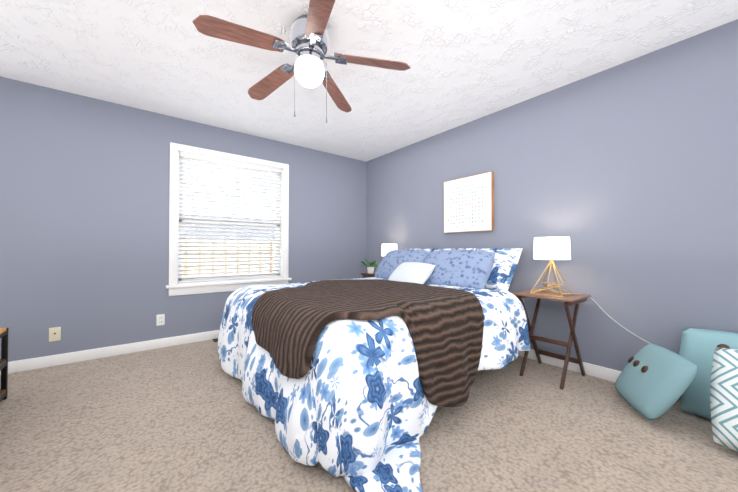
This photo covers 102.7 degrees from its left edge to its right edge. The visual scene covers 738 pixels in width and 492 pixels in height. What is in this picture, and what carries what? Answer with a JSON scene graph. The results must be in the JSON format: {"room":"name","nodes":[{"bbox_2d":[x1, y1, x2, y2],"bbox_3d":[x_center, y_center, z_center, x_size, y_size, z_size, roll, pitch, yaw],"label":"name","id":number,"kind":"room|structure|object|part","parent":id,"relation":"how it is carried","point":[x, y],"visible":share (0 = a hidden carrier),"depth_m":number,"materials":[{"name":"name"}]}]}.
{"room":"bedroom","nodes":[
{"label":"bedroom","id":0,"kind":"room"},
{"bbox_2d":[0,76,365,361],"bbox_3d":[-1.703,-0.157,3.542,4.400,2.440,0.150,1,-1,-38],"label":"wall","id":1,"kind":"structure","parent":0,"point":[84,216],"depth_m":2.83,"materials":[{"name":"grey paint"}]},
{"bbox_2d":[49,327,60,341],"bbox_3d":[-2.762,0.776,2.596,0.072,0.120,0.009,1,-1,-38],"label":"outlet plate","id":2,"kind":"object","parent":1,"relation":"attached to","point":[54,333],"visible":1,"depth_m":2.60,"materials":[{"name":"beige plastic"}]},
{"bbox_2d":[0,330,218,374],"bbox_3d":[-1.647,1.015,3.464,4.050,0.095,0.018,1,-1,-38],"label":"baseboard","id":3,"kind":"structure","parent":1,"relation":"attached to","point":[65,358],"depth_m":2.79,"materials":[{"name":"white wood"}]},
{"bbox_2d":[156,314,164,325],"bbox_3d":[-2.165,0.767,3.066,0.070,0.114,0.008,1,-1,-38],"label":"electrical outlet plate","id":4,"kind":"object","parent":1,"relation":"attached to","point":[160,319],"visible":1,"depth_m":3.06,"materials":[{"name":"white plastic"}]},
{"bbox_2d":[166,142,291,295],"bbox_3d":[-1.624,-0.280,3.568,1.369,1.627,0.210,1,-1,-38],"label":"window","id":5,"kind":"structure","parent":1,"relation":"in","point":[175,287],"depth_m":3.41,"materials":[{"name":"white wood"}]},
{"bbox_2d":[178,153,281,282],"bbox_3d":[-1.615,-0.304,3.557,1.143,1.412,0.064,1,-1,-38],"label":"window blinds","id":6,"kind":"object","parent":5,"relation":"attached to","point":[191,157],"visible":0.96,"depth_m":3.51,"materials":[{"name":"white plastic"}]},
{"bbox_2d":[0,339,737,491],"bbox_3d":[-0.311,1.090,1.758,4.400,0.100,4.650,1,-1,-38],"label":"floor","id":7,"kind":"structure","parent":0,"point":[187,417],"depth_m":1.59,"materials":[{"name":"carpet"}]},
{"bbox_2d":[0,327,8,401],"bbox_3d":[-2.214,0.792,1.333,0.440,0.485,1.430,1,-1,-38],"label":"console table","id":8,"kind":"object","parent":7,"relation":"on","point":[4,363],"visible":1,"depth_m":2.00,"materials":[{"name":"black metal"}]},
{"bbox_2d":[361,272,374,277],"bbox_3d":[0.171,0.725,4.096,0.396,0.690,0.440,1,-1,-38],"label":"nightstand","id":9,"kind":"object","parent":7,"relation":"on","point":[366,275],"visible":0.08,"depth_m":4.08,"materials":[{"name":"brown wood"}]},
{"bbox_2d":[360,258,377,272],"bbox_3d":[0.025,0.276,4.144,0.321,0.209,0.224,1,-1,-38],"label":"plant pot","id":10,"kind":"object","parent":9,"relation":"on","point":[370,269],"visible":1,"depth_m":4.09,"materials":[{"name":"white"}]},
{"bbox_2d":[381,244,396,255],"bbox_3d":[0.281,0.175,4.057,0.224,0.410,0.224,1,-1,-38],"label":"lamp","id":11,"kind":"object","parent":9,"relation":"on","point":[386,249],"visible":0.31,"depth_m":3.97,"materials":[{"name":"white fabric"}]},
{"bbox_2d":[218,248,529,491],"bbox_3d":[0.162,0.532,2.523,2.324,1.036,2.337,1,-1,-38],"label":"bed","id":12,"kind":"object","parent":7,"relation":"on","point":[355,382],"visible":1,"depth_m":1.56,"materials":[{"name":"white fabric"}]},
{"bbox_2d":[252,279,483,407],"bbox_3d":[-0.088,0.616,2.180,1.432,0.592,1.590,1,-1,-38],"label":"throw","id":13,"kind":"object","parent":12,"relation":"on","point":[361,343],"depth_m":1.55,"materials":[{"name":"fabric"}]},
{"bbox_2d":[374,249,429,278],"bbox_3d":[0.365,0.231,3.415,0.182,0.450,0.740,44,-24,-27],"label":"pillow","id":14,"kind":"object","parent":12,"relation":"on","point":[393,258],"depth_m":3.38,"materials":[{"name":"fabric"}]},
{"bbox_2d":[388,262,434,283],"bbox_3d":[0.408,0.285,2.939,0.320,0.122,0.500,-47,24,-25],"label":"pillow","id":15,"kind":"object","parent":12,"relation":"on","point":[410,272],"depth_m":2.83,"materials":[{"name":"white fabric"}]},
{"bbox_2d":[423,250,494,288],"bbox_3d":[0.799,0.224,2.815,0.740,0.450,0.182,-1,-41,47],"label":"pillow","id":16,"kind":"object","parent":12,"relation":"on","point":[464,269],"depth_m":2.66,"materials":[{"name":"fabric"}]},
{"bbox_2d":[512,289,590,389],"bbox_3d":[1.477,0.722,2.397,0.440,0.667,0.435,1,-1,-38],"label":"tray table","id":17,"kind":"object","parent":7,"relation":"on","point":[574,299],"visible":0.88,"depth_m":2.33,"materials":[{"name":"brown wood"}]},
{"bbox_2d":[530,237,650,343],"bbox_3d":[1.689,0.339,2.220,0.369,0.820,0.788,1,-1,-38],"label":"table lamp","id":18,"kind":"object","parent":17,"relation":"on","point":[551,249],"depth_m":2.31,"materials":[{"name":"gold metal"}]},
{"bbox_3d":[1.813,0.563,2.191,0.208,0.371,0.593,1,-1,-38],"label":"lamp cord","id":19,"kind":"part","parent":18,"relation":"part of","materials":[{"name":"white plastic"}]},
{"bbox_2d":[615,343,696,420],"bbox_3d":[1.751,0.823,1.835,0.136,0.420,0.440,33,9,16],"label":"pillow","id":20,"kind":"object","parent":7,"relation":"on","point":[653,381],"visible":1,"depth_m":1.73,"materials":[{"name":"teal fabric"}]},
{"bbox_2d":[679,328,737,419],"bbox_3d":[2.174,0.777,1.676,0.153,0.540,0.580,20,-13,-35],"label":"pillow","id":21,"kind":"object","parent":7,"relation":"on","point":[697,347],"visible":0.52,"depth_m":1.79,"materials":[{"name":"teal fabric"}]},
{"bbox_2d":[710,347,737,450],"bbox_3d":[1.990,0.776,1.379,0.172,0.520,0.520,34,-21,-33],"label":"pillow","id":22,"kind":"object","parent":7,"relation":"on","point":[724,396],"visible":1,"depth_m":1.51,"materials":[{"name":"fabric"}]},
{"bbox_2d":[0,0,737,161],"bbox_3d":[-0.311,-1.449,1.791,4.400,0.100,4.650,1,-1,-38],"label":"ceiling","id":23,"kind":"structure","parent":0,"point":[466,61],"depth_m":2.15,"materials":[{"name":"white paint"}]},
{"bbox_2d":[192,0,410,121],"bbox_3d":[-0.423,-1.091,1.841,1.171,0.615,1.216,1,-1,-38],"label":"ceiling fan","id":24,"kind":"object","parent":23,"relation":"hanging from","point":[309,40],"visible":1,"depth_m":1.79,"materials":[{"name":"brown wood"}]},
{"bbox_2d":[366,19,737,370],"bbox_3d":[1.405,-0.163,3.030,0.150,2.440,4.500,1,-1,-38],"label":"wall","id":25,"kind":"structure","parent":0,"point":[623,177],"depth_m":2.29,"materials":[{"name":"grey paint"}]},
{"bbox_2d":[444,171,493,232],"bbox_3d":[1.089,-0.460,3.278,0.041,0.610,0.605,1,-1,-38],"label":"picture","id":26,"kind":"object","parent":25,"relation":"attached to","point":[468,203],"visible":1,"depth_m":3.23,"materials":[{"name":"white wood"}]},
{"bbox_2d":[518,349,679,399],"bbox_3d":[1.292,1.009,3.022,0.018,0.095,4.350,1,-1,-38],"label":"baseboard","id":27,"kind":"structure","parent":25,"relation":"attached to","point":[604,373],"depth_m":2.41,"materials":[{"name":"white wood"}]},
{"label":"outside","id":28,"kind":"structure","parent":0,"visible":0},
{"bbox_3d":[-14.473,1.761,19.015,55.000,0.100,39.700,1,-1,-38],"label":"ground","id":29,"kind":"structure","parent":28,"visible":0},
{"bbox_2d":[182,239,274,276],"bbox_3d":[-4.006,0.684,7.096,46.690,1.750,0.120,1,-1,-38],"label":"fence","id":30,"kind":"object","parent":29,"relation":"on","point":[208,267],"depth_m":7.44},
{"bbox_2d":[183,216,274,239],"bbox_3d":[-14.657,-0.108,13.613,33.000,3.500,9.000,1,-1,-38],"label":"house","id":31,"kind":"structure","parent":29,"relation":"on","point":[227,230],"depth_m":15.54,"materials":[{"name":"beige"}]}
]}

